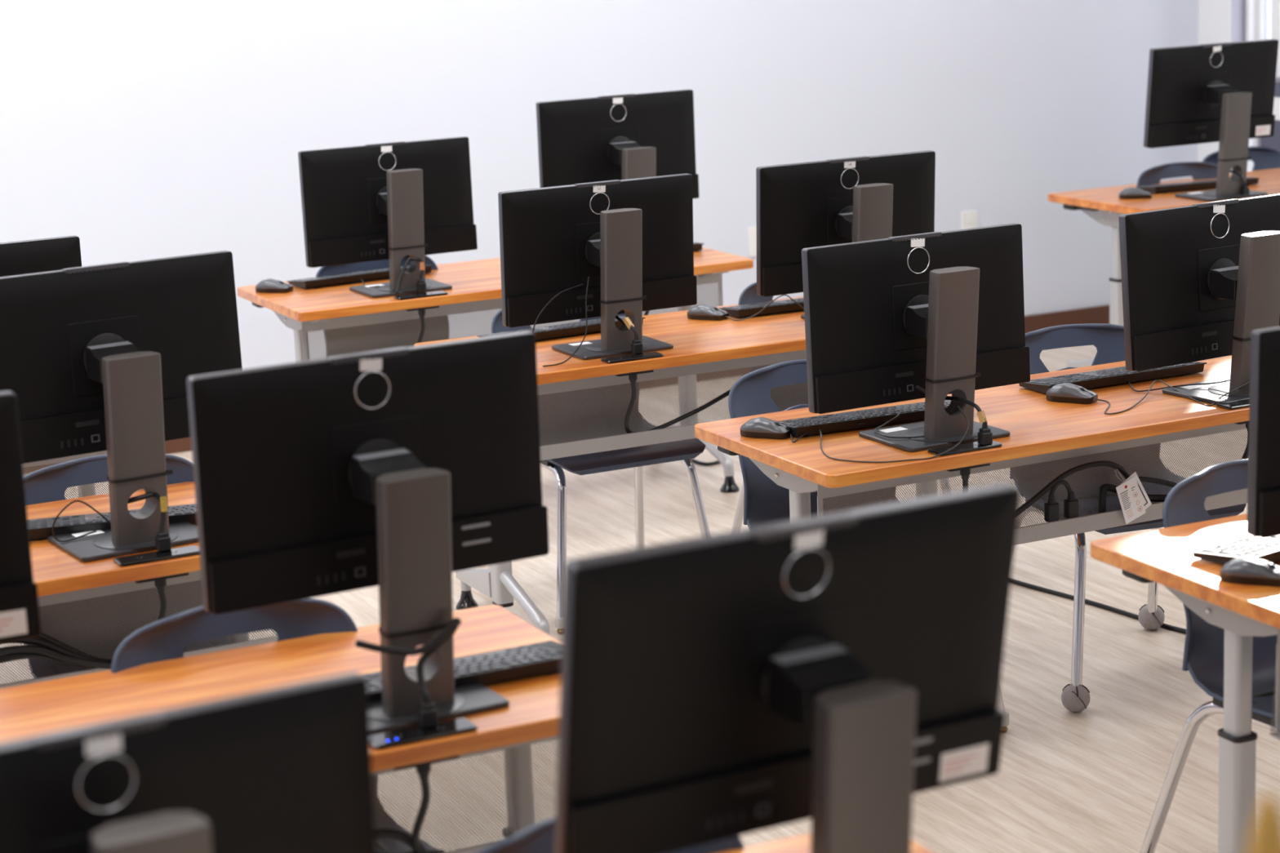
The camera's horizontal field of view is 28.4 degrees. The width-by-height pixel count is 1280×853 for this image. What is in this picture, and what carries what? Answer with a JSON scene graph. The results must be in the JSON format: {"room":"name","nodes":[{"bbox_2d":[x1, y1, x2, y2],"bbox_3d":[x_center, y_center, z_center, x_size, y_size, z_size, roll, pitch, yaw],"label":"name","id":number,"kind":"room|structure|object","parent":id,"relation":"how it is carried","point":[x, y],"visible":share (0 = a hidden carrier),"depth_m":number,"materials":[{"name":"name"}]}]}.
{"room":"computer lab","nodes":[
{"label":"computer lab","id":0,"kind":"room"},
{"bbox_2d":[0,0,1198,368],"bbox_3d":[-2.120,-1.303,8.487,10.272,2.950,0.120,-8,14,-25],"label":"wall","id":1,"kind":"structure","parent":0,"point":[134,130],"depth_m":9.29,"materials":[{"name":"paint"}]},
{"bbox_2d":[22,304,1109,473],"bbox_3d":[-2.086,0.115,8.706,9.952,0.085,0.014,-8,14,-25],"label":"baseboard","id":2,"kind":"structure","parent":1,"relation":"attached to","point":[1097,314],"depth_m":10.46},
{"bbox_2d":[748,226,756,256],"bbox_3d":[0.456,-0.720,9.808,0.076,0.116,0.008,-8,14,-25],"label":"wall outlet","id":3,"kind":"object","parent":1,"relation":"attached to","point":[752,230],"visible":0.44,"depth_m":9.80,"materials":[{"name":"white plastic"}]},
{"bbox_2d":[961,209,977,229],"bbox_3d":[1.334,-0.815,10.226,0.076,0.116,0.008,-8,14,-25],"label":"wall outlet","id":4,"kind":"object","parent":1,"relation":"attached to","point":[969,218],"visible":0.71,"depth_m":10.22,"materials":[{"name":"white plastic"}]},
{"bbox_2d":[967,215,973,223],"bbox_3d":[1.334,-0.836,10.218,0.028,0.034,0.002,-8,14,-25],"label":"socket","id":5,"kind":"object","parent":4,"relation":"attached to","point":[970,218],"depth_m":10.22,"materials":[{"name":"white plastic"}]},
{"bbox_2d":[0,345,1279,852],"bbox_3d":[0.476,1.133,3.849,10.202,0.050,11.180,-8,14,-25],"label":"floor","id":6,"kind":"structure","parent":0,"point":[1091,780],"depth_m":5.90,"materials":[{"name":"brown wood"}]},
{"bbox_2d":[22,450,109,499],"bbox_3d":[-1.894,0.402,5.797,1.496,0.744,0.598,-8,14,-25],"label":"table","id":7,"kind":"object","parent":6,"relation":"on","point":[88,490],"visible":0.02,"depth_m":5.86,"materials":[{"name":"brown wood"}]},
{"bbox_2d":[0,235,81,277],"bbox_3d":[-1.504,-0.190,5.723,0.542,0.426,0.210,-8,14,-25],"label":"desktop computer","id":8,"kind":"object","parent":7,"relation":"on","point":[59,253],"visible":0.12,"depth_m":5.80,"materials":[{"name":"black plastic"}]},
{"bbox_2d":[23,453,228,678],"bbox_3d":[-0.990,0.498,5.036,0.504,0.805,0.527,-8,13,-23],"label":"chair","id":9,"kind":"object","parent":6,"relation":"on","point":[50,483],"visible":0.12,"depth_m":5.15,"materials":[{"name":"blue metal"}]},
{"bbox_2d":[0,481,278,688],"bbox_3d":[-1.367,0.608,4.748,1.496,0.744,0.598,-8,14,-26],"label":"table","id":10,"kind":"object","parent":6,"relation":"on","point":[60,577],"visible":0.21,"depth_m":4.68,"materials":[{"name":"brown wood"}]},
{"bbox_2d":[0,637,103,660],"bbox_3d":[-1.089,0.420,4.614,0.343,0.103,0.017,-9,14,-27],"label":"cable","id":11,"kind":"object","parent":10,"relation":"on","point":[33,641],"visible":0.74,"depth_m":4.61,"materials":[{"name":"black rubber"}]},
{"bbox_2d":[0,644,111,669],"bbox_3d":[-1.083,0.430,4.605,0.343,0.086,0.017,-9,14,-27],"label":"cable","id":12,"kind":"object","parent":10,"relation":"on","point":[53,654],"visible":0.77,"depth_m":4.61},
{"bbox_2d":[0,653,112,667],"bbox_3d":[-1.086,0.437,4.614,0.342,0.070,0.017,-9,14,-27],"label":"cable","id":13,"kind":"object","parent":10,"relation":"on","point":[15,656],"visible":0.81,"depth_m":4.59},
{"bbox_2d":[35,632,112,660],"bbox_3d":[-1.094,0.410,4.621,0.343,0.120,0.017,-9,14,-27],"label":"cable","id":14,"kind":"object","parent":10,"relation":"on","point":[44,637],"visible":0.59,"depth_m":4.63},
{"bbox_2d":[27,500,197,542],"bbox_3d":[-0.987,0.156,4.811,0.440,0.095,0.243,-5,13,-13],"label":"keyboard","id":15,"kind":"object","parent":10,"relation":"on","point":[39,528],"visible":0.45,"depth_m":4.81,"materials":[{"name":"black plastic"}]},
{"bbox_2d":[0,250,242,562],"bbox_3d":[-0.968,-0.038,4.704,0.542,0.517,0.210,-10,14,-31],"label":"desktop computer","id":16,"kind":"object","parent":10,"relation":"on","point":[97,357],"visible":0.88,"depth_m":4.69,"materials":[{"name":"black plastic"}]},
{"bbox_2d":[0,635,278,688],"bbox_3d":[-1.288,0.498,4.555,1.400,0.040,0.078,-8,14,-26],"label":"cable tray","id":17,"kind":"object","parent":10,"relation":"on","point":[270,639],"depth_m":4.70,"materials":[{"name":"brown wood"}]},
{"bbox_2d":[127,492,171,551],"bbox_3d":[-0.925,0.171,4.689,0.160,0.099,0.050,7,15,36],"label":"power cord","id":18,"kind":"object","parent":10,"relation":"on","point":[162,540],"visible":0.93,"depth_m":4.64,"materials":[{"name":"black rubber"}]},
{"bbox_2d":[111,598,436,852],"bbox_3d":[-0.541,0.720,3.931,0.504,0.805,0.527,-8,14,-25],"label":"chair","id":19,"kind":"object","parent":6,"relation":"on","point":[167,638],"visible":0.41,"depth_m":4.07,"materials":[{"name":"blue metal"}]},
{"bbox_2d":[0,604,561,852],"bbox_3d":[-0.765,0.801,3.744,1.496,0.744,0.598,-8,14,-25],"label":"table","id":20,"kind":"object","parent":6,"relation":"on","point":[531,716],"visible":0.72,"depth_m":3.81,"materials":[{"name":"brown wood"}]},
{"bbox_2d":[0,391,41,643],"bbox_3d":[-1.059,0.255,3.343,0.542,0.532,0.210,-8,14,-25],"label":"desktop computer","id":21,"kind":"object","parent":20,"relation":"on","point":[20,613],"visible":1,"depth_m":3.48,"materials":[{"name":"black plastic"}]},
{"bbox_2d":[186,330,549,735],"bbox_3d":[-0.358,0.157,3.676,0.542,0.523,0.210,-9,14,-28],"label":"desktop computer","id":22,"kind":"object","parent":20,"relation":"on","point":[399,471],"visible":0.92,"depth_m":3.65,"materials":[{"name":"black plastic"}]},
{"bbox_2d":[374,828,425,852],"bbox_3d":[-0.387,0.613,3.665,0.162,0.071,0.046,-8,14,-25],"label":"cable","id":23,"kind":"object","parent":20,"relation":"on","point":[380,833],"visible":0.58,"depth_m":3.66,"materials":[{"name":"black plastic"}]},
{"bbox_2d":[355,617,460,728],"bbox_3d":[-0.322,0.357,3.607,0.160,0.146,0.040,-8,14,-25],"label":"power cord","id":24,"kind":"object","parent":20,"relation":"on","point":[427,713],"visible":1,"depth_m":3.61,"materials":[{"name":"black rubber"}]},
{"bbox_2d":[361,640,561,702],"bbox_3d":[-0.308,0.376,3.826,0.440,0.028,0.129,-8,14,-25],"label":"keyboard","id":25,"kind":"object","parent":20,"relation":"on","point":[484,668],"visible":0.5,"depth_m":3.83,"materials":[{"name":"black plastic"}]},
{"bbox_2d":[444,840,502,852],"bbox_3d":[-0.690,0.692,3.549,1.400,0.040,0.078,-8,14,-25],"label":"cable tray","id":26,"kind":"object","parent":20,"relation":"on","point":[473,849],"depth_m":3.77,"materials":[{"name":"grey metal"}]},
{"bbox_2d":[315,255,449,356],"bbox_3d":[-0.716,-0.107,7.769,0.504,0.805,0.527,-8,14,-25],"label":"chair","id":27,"kind":"object","parent":6,"relation":"on","point":[369,265],"visible":0.07,"depth_m":7.90,"materials":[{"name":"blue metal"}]},
{"bbox_2d":[236,247,753,493],"bbox_3d":[-0.427,-0.119,7.914,1.496,0.744,0.598,-8,14,-25],"label":"table","id":28,"kind":"object","parent":6,"relation":"on","point":[476,285],"visible":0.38,"depth_m":7.57,"materials":[{"name":"brown wood"}]},
{"bbox_2d":[255,278,293,293],"bbox_3d":[-1.110,-0.428,7.653,0.112,0.038,0.062,2,13,18],"label":"computer mouse","id":29,"kind":"object","parent":28,"relation":"on","point":[267,286],"visible":1,"depth_m":7.63,"materials":[{"name":"black plastic"}]},
{"bbox_2d":[286,265,433,288],"bbox_3d":[-0.819,-0.455,7.748,0.440,0.028,0.296,-10,14,-31],"label":"keyboard","id":30,"kind":"object","parent":28,"relation":"on","point":[380,273],"visible":0.72,"depth_m":7.74,"materials":[{"name":"black plastic"}]},
{"bbox_2d":[297,136,477,297],"bbox_3d":[-0.725,-0.624,7.546,0.542,0.436,0.210,-9,14,-26],"label":"desktop computer","id":31,"kind":"object","parent":28,"relation":"on","point":[393,202],"visible":0.99,"depth_m":7.53,"materials":[{"name":"black plastic"}]},
{"bbox_2d":[395,257,426,293],"bbox_3d":[-0.684,-0.449,7.492,0.098,0.100,0.050,-8,14,-25],"label":"power cord","id":32,"kind":"object","parent":28,"relation":"on","point":[420,284],"visible":1,"depth_m":7.49,"materials":[{"name":"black plastic"}]},
{"bbox_2d":[535,88,699,198],"bbox_3d":[-0.037,-0.768,7.873,0.542,0.521,0.210,-9,14,-26],"label":"desktop computer","id":33,"kind":"object","parent":28,"relation":"on","point":[624,136],"visible":0.56,"depth_m":7.86,"materials":[{"name":"black plastic"}]},
{"bbox_2d":[693,241,704,250],"bbox_3d":[-0.023,-0.569,8.119,0.440,0.028,0.129,-5,12,-11],"label":"keyboard","id":34,"kind":"object","parent":28,"relation":"on","point":[696,246],"visible":0.02,"depth_m":8.10,"materials":[{"name":"black plastic"}]},
{"bbox_2d":[487,308,710,634],"bbox_3d":[-0.118,0.074,6.820,0.504,0.805,0.527,-8,14,-25],"label":"chair","id":35,"kind":"object","parent":6,"relation":"on","point":[637,457],"visible":0.33,"depth_m":6.69,"materials":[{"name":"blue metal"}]},
{"bbox_2d":[475,817,744,852],"bbox_3d":[0.048,0.909,2.945,0.504,0.805,0.527,-8,14,-25],"label":"chair","id":36,"kind":"object","parent":6,"relation":"on","point":[540,837],"visible":0.33,"depth_m":3.06,"materials":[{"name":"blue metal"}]},
{"bbox_2d":[413,296,937,635],"bbox_3d":[0.215,0.093,6.812,1.496,0.744,0.598,-8,13,-24],"label":"table","id":37,"kind":"object","parent":6,"relation":"on","point":[700,346],"visible":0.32,"depth_m":6.50,"materials":[{"name":"brown wood"}]},
{"bbox_2d":[476,284,644,340],"bbox_3d":[-0.162,-0.311,6.605,0.469,0.179,0.376,-9,14,-29],"label":"keyboard","id":38,"kind":"object","parent":37,"relation":"on","point":[575,328],"visible":0.68,"depth_m":6.68,"materials":[{"name":"black plastic"}]},
{"bbox_2d":[542,276,589,366],"bbox_3d":[-0.174,-0.263,6.348,0.031,0.195,0.215,6,15,34],"label":"cable","id":39,"kind":"object","parent":37,"relation":"on","point":[575,352],"visible":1,"depth_m":6.39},
{"bbox_2d":[497,173,697,359],"bbox_3d":[-0.077,-0.407,6.447,0.542,0.426,0.210,-8,14,-25],"label":"desktop computer","id":40,"kind":"object","parent":37,"relation":"on","point":[633,238],"visible":0.98,"depth_m":6.43,"materials":[{"name":"black plastic"}]},
{"bbox_2d":[540,423,696,460],"bbox_3d":[0.289,-0.016,6.616,1.400,0.040,0.078,-8,13,-24],"label":"cable tray","id":41,"kind":"object","parent":37,"relation":"on","point":[632,438],"depth_m":6.43,"materials":[{"name":"grey metal"}]},
{"bbox_2d":[615,315,643,354],"bbox_3d":[-0.045,-0.246,6.428,0.027,0.104,0.153,-10,15,-33],"label":"power cord","id":42,"kind":"object","parent":37,"relation":"on","point":[636,344],"visible":0.89,"depth_m":6.38,"materials":[{"name":"black plastic"}]},
{"bbox_2d":[647,389,730,431],"bbox_3d":[0.129,-0.052,6.554,0.443,0.127,0.022,-9,14,-28],"label":"cable","id":43,"kind":"object","parent":37,"relation":"on","point":[717,399],"visible":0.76,"depth_m":6.56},
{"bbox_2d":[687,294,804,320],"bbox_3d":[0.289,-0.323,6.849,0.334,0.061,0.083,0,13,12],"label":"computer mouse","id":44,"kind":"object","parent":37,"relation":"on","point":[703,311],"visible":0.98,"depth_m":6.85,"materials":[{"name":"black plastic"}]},
{"bbox_2d":[718,297,804,317],"bbox_3d":[0.438,-0.341,6.981,0.440,0.028,0.129,-8,13,-23],"label":"keyboard","id":45,"kind":"object","parent":37,"relation":"on","point":[785,305],"visible":0.56,"depth_m":6.89,"materials":[{"name":"black plastic"}]},
{"bbox_2d":[755,150,935,319],"bbox_3d":[0.584,-0.499,6.741,0.542,0.427,0.210,-8,13,-25],"label":"desktop computer","id":46,"kind":"object","parent":37,"relation":"on","point":[799,206],"visible":0.6,"depth_m":6.71,"materials":[{"name":"black plastic"}]},
{"bbox_2d":[691,458,719,466],"bbox_3d":[0.220,0.099,8.510,0.136,0.012,0.258,-5,12,-10],"label":"cable","id":47,"kind":"object","parent":6,"relation":"on","point":[706,464],"visible":0.41,"depth_m":8.39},
{"bbox_2d":[716,832,933,852],"bbox_3d":[-0.238,1.000,2.731,1.496,0.744,0.598,-8,13,-23],"label":"table","id":48,"kind":"object","parent":6,"relation":"on","point":[799,843],"visible":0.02,"depth_m":3.13,"materials":[{"name":"brown wood"}]},
{"bbox_2d":[0,671,375,852],"bbox_3d":[-0.473,0.496,2.368,0.542,0.427,0.210,-9,14,-28],"label":"desktop computer","id":49,"kind":"object","parent":48,"relation":"on","point":[287,768],"visible":1,"depth_m":2.42,"materials":[{"name":"black plastic"}]},
{"bbox_2d":[554,482,1020,852],"bbox_3d":[0.194,0.357,2.645,0.542,0.525,0.210,-9,14,-27],"label":"desktop computer","id":50,"kind":"object","parent":48,"relation":"on","point":[833,670],"visible":1,"depth_m":2.62,"materials":[{"name":"black plastic"}]},
{"bbox_2d":[731,281,951,530],"bbox_3d":[0.559,0.003,7.018,0.504,0.805,0.527,-8,14,-25],"label":"chair","id":51,"kind":"object","parent":6,"relation":"on","point":[748,295],"visible":0.03,"depth_m":7.10,"materials":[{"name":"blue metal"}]},
{"bbox_2d":[728,359,1008,732],"bbox_3d":[0.486,0.284,5.739,0.504,0.805,0.527,-8,14,-25],"label":"chair","id":52,"kind":"object","parent":6,"relation":"on","point":[766,502],"visible":0.16,"depth_m":5.81,"materials":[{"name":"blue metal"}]},
{"bbox_2d":[693,355,1249,545],"bbox_3d":[0.930,0.305,5.698,1.496,0.744,0.598,-8,14,-25],"label":"table","id":53,"kind":"object","parent":6,"relation":"on","point":[1041,429],"visible":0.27,"depth_m":5.43,"materials":[{"name":"brown wood"}]},
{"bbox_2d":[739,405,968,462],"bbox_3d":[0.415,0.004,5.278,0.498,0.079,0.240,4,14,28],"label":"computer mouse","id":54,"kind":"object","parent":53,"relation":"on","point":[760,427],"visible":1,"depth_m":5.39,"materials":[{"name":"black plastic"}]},
{"bbox_2d":[777,400,955,438],"bbox_3d":[0.547,-0.029,5.405,0.440,0.079,0.344,-7,13,-22],"label":"keyboard","id":55,"kind":"object","parent":53,"relation":"on","point":[880,416],"visible":0.86,"depth_m":5.45,"materials":[{"name":"black plastic"}]},
{"bbox_2d":[801,222,1030,452],"bbox_3d":[0.616,-0.186,5.301,0.542,0.423,0.210,-9,14,-26],"label":"desktop computer","id":56,"kind":"object","parent":53,"relation":"on","point":[942,313],"visible":1,"depth_m":5.28,"materials":[{"name":"black plastic"}]},
{"bbox_2d":[915,385,992,445],"bbox_3d":[0.656,-0.025,5.278,0.028,0.103,0.196,-13,16,-39],"label":"power cord","id":57,"kind":"object","parent":53,"relation":"on","point":[984,435],"visible":0.91,"depth_m":5.21,"materials":[{"name":"black plastic"}]},
{"bbox_2d":[1044,480,1078,522],"bbox_3d":[0.903,0.157,5.418,0.078,0.086,0.023,-8,14,-25],"label":"cable","id":58,"kind":"object","parent":53,"relation":"on","point":[1051,508],"visible":1,"depth_m":5.41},
{"bbox_2d":[1017,460,1129,515],"bbox_3d":[0.912,0.149,5.426,0.371,0.130,0.017,-8,14,-26],"label":"cable","id":59,"kind":"object","parent":53,"relation":"on","point":[1103,463],"visible":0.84,"depth_m":5.42,"materials":[{"name":"black rubber"}]},
{"bbox_2d":[1018,361,1230,393],"bbox_3d":[1.151,-0.120,5.706,0.440,0.079,0.411,-8,14,-25],"label":"keyboard","id":60,"kind":"object","parent":53,"relation":"on","point":[1116,375],"visible":0.63,"depth_m":5.79,"materials":[{"name":"black plastic"}]},
{"bbox_2d":[1014,488,1247,545],"bbox_3d":[1.007,0.196,5.503,1.400,0.040,0.078,-8,14,-25],"label":"cable tray","id":61,"kind":"object","parent":53,"relation":"on","point":[1064,527],"depth_m":5.47,"materials":[{"name":"grey metal"}]},
{"bbox_2d":[1097,484,1168,513],"bbox_3d":[1.137,0.142,5.556,0.319,0.073,0.022,-8,14,-25],"label":"cable","id":62,"kind":"object","parent":53,"relation":"on","point":[1104,488],"visible":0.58,"depth_m":5.49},
{"bbox_2d":[1115,469,1151,524],"bbox_3d":[1.061,0.147,5.484,0.101,0.122,0.042,-8,14,-25],"label":"tag","id":63,"kind":"object","parent":53,"relation":"hanging from","point":[1134,500],"visible":1,"depth_m":5.47,"materials":[{"name":"white paper"}]},
{"bbox_2d":[1045,379,1249,414],"bbox_3d":[1.144,-0.095,5.609,0.451,0.075,0.222,-5,12,-10],"label":"computer mouse","id":64,"kind":"object","parent":53,"relation":"on","point":[1068,393],"visible":0.95,"depth_m":5.62,"materials":[{"name":"black plastic"}]},
{"bbox_2d":[1137,476,1177,487],"bbox_3d":[1.142,0.130,5.548,0.178,0.063,0.012,-8,14,-25],"label":"cable","id":65,"kind":"object","parent":53,"relation":"on","point":[1145,479],"visible":0.63,"depth_m":5.54,"materials":[{"name":"black rubber"}]},
{"bbox_2d":[1118,193,1279,404],"bbox_3d":[1.325,-0.283,5.614,0.542,0.423,0.210,-9,14,-29],"label":"desktop computer","id":66,"kind":"object","parent":53,"relation":"on","point":[1197,279],"visible":0.88,"depth_m":5.57,"materials":[{"name":"black plastic"}]},
{"bbox_2d":[1010,578,1186,633],"bbox_3d":[1.196,0.444,6.623,0.029,0.059,0.772,-11,15,-33],"label":"cable","id":67,"kind":"object","parent":6,"relation":"on","point":[1014,581],"visible":0.52,"depth_m":6.63,"materials":[{"name":"black rubber"}]},
{"bbox_2d":[1009,323,1246,712],"bbox_3d":[1.133,0.193,6.032,0.538,0.805,0.556,-6,13,-17],"label":"chair","id":68,"kind":"object","parent":6,"relation":"on","point":[1108,340],"visible":0.37,"depth_m":6.14,"materials":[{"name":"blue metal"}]},
{"bbox_2d":[1048,168,1279,367],"bbox_3d":[2.288,-0.533,9.294,1.496,0.744,0.598,-8,14,-25],"label":"table","id":69,"kind":"object","parent":6,"relation":"on","point":[1104,205],"visible":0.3,"depth_m":9.00,"materials":[{"name":"brown wood"}]},
{"bbox_2d":[1119,186,1151,199],"bbox_3d":[1.750,-0.827,8.939,0.112,0.038,0.062,0,12,9],"label":"computer mouse","id":70,"kind":"object","parent":69,"relation":"on","point":[1131,193],"visible":1,"depth_m":8.91,"materials":[{"name":"black plastic"}]},
{"bbox_2d":[1135,177,1260,193],"bbox_3d":[2.016,-0.877,9.140,0.440,0.028,0.129,-7,13,-19],"label":"keyboard","id":71,"kind":"object","parent":69,"relation":"on","point":[1166,188],"visible":0.69,"depth_m":9.07,"materials":[{"name":"black plastic"}]},
{"bbox_2d":[1143,39,1278,201],"bbox_3d":[2.036,-1.070,8.841,0.542,0.532,0.210,-8,13,-24],"label":"desktop computer","id":72,"kind":"object","parent":69,"relation":"on","point":[1223,92],"visible":1,"depth_m":8.82,"materials":[{"name":"black plastic"}]},
{"bbox_2d":[1229,169,1249,195],"bbox_3d":[2.086,-0.851,8.835,0.086,0.090,0.034,3,13,24],"label":"power cord","id":73,"kind":"object","parent":69,"relation":"on","point":[1245,190],"visible":1,"depth_m":8.82,"materials":[{"name":"black plastic"}]},
{"bbox_2d":[1137,161,1217,186],"bbox_3d":[2.100,-0.538,9.208,0.504,0.805,0.527,-8,14,-25],"label":"chair","id":74,"kind":"object","parent":6,"relation":"on","point":[1197,170],"visible":0.15,"depth_m":9.35,"materials":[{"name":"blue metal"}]},
{"bbox_2d":[1090,513,1279,852],"bbox_3d":[1.609,0.517,4.592,1.496,0.744,0.598,-8,13,-24],"label":"table","id":75,"kind":"object","parent":6,"relation":"on","point":[1162,556],"visible":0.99,"depth_m":4.30,"materials":[{"name":"brown wood"}]},
{"bbox_2d":[1190,534,1279,564],"bbox_3d":[1.155,0.188,4.409,0.440,0.028,0.129,-12,15,-37],"label":"keyboard","id":76,"kind":"object","parent":75,"relation":"on","point":[1268,548],"visible":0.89,"depth_m":4.30,"materials":[{"name":"plastic"}]},
{"bbox_2d":[1219,556,1279,586],"bbox_3d":[1.018,0.237,4.186,0.112,0.038,0.062,4,14,26],"label":"computer mouse","id":77,"kind":"object","parent":75,"relation":"on","point":[1250,571],"visible":1,"depth_m":4.17,"materials":[{"name":"black plastic"}]},
{"bbox_2d":[1246,326,1279,537],"bbox_3d":[1.272,0.026,4.199,0.542,0.424,0.210,-8,14,-25],"label":"desktop computer","id":78,"kind":"object","parent":75,"relation":"on","point":[1263,517],"visible":1,"depth_m":4.13,"materials":[{"name":"black plastic"}]},
{"bbox_2d":[1139,458,1277,852],"bbox_3d":[1.242,0.501,4.593,0.504,0.805,0.527,-9,14,-29],"label":"chair","id":79,"kind":"object","parent":6,"relation":"on","point":[1203,657],"visible":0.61,"depth_m":4.64,"materials":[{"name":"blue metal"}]},
{"bbox_2d":[1202,146,1279,171],"bbox_3d":[2.421,-0.638,9.609,0.504,0.805,0.527,-8,14,-25],"label":"chair","id":80,"kind":"object","parent":6,"relation":"on","point":[1263,157],"visible":0.09,"depth_m":9.78,"materials":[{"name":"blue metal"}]},
{"bbox_2d":[1246,794,1279,852],"bbox_3d":[0.400,0.888,1.641,0.260,1.372,0.260,-8,14,-25],"label":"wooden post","id":81,"kind":"object","parent":6,"relation":"on","point":[1264,833],"visible":1,"depth_m":1.49,"materials":[{"name":"yellow wood"}]},
{"bbox_2d":[1257,76,1279,152],"bbox_3d":[2.748,-0.806,9.776,0.240,1.035,1.055,-8,14,-25],"label":"wall","id":82,"kind":"structure","parent":6,"relation":"on","point":[1273,142],"depth_m":10.06,"materials":[{"name":"white paint"}]},
{"bbox_2d":[1197,0,1279,173],"bbox_3d":[4.869,-0.972,5.619,0.220,2.950,11.180,-8,14,-25],"label":"wall","id":83,"kind":"structure","parent":0,"point":[1215,16],"depth_m":10.45,"materials":[{"name":"white paint"}]},
{"bbox_2d":[1230,0,1245,173],"bbox_3d":[2.460,-1.901,10.331,0.100,2.840,0.003,-8,14,-25],"label":"trim","id":84,"kind":"structure","parent":83,"relation":"attached to","point":[1238,6],"depth_m":10.37,"materials":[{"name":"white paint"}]},
{"bbox_2d":[1245,0,1271,171],"bbox_3d":[2.567,-1.888,10.250,0.100,2.840,0.244,-8,14,-25],"label":"window","id":85,"kind":"structure","parent":83,"relation":"in","point":[1258,12],"depth_m":10.36,"materials":[{"name":"clear glass"}]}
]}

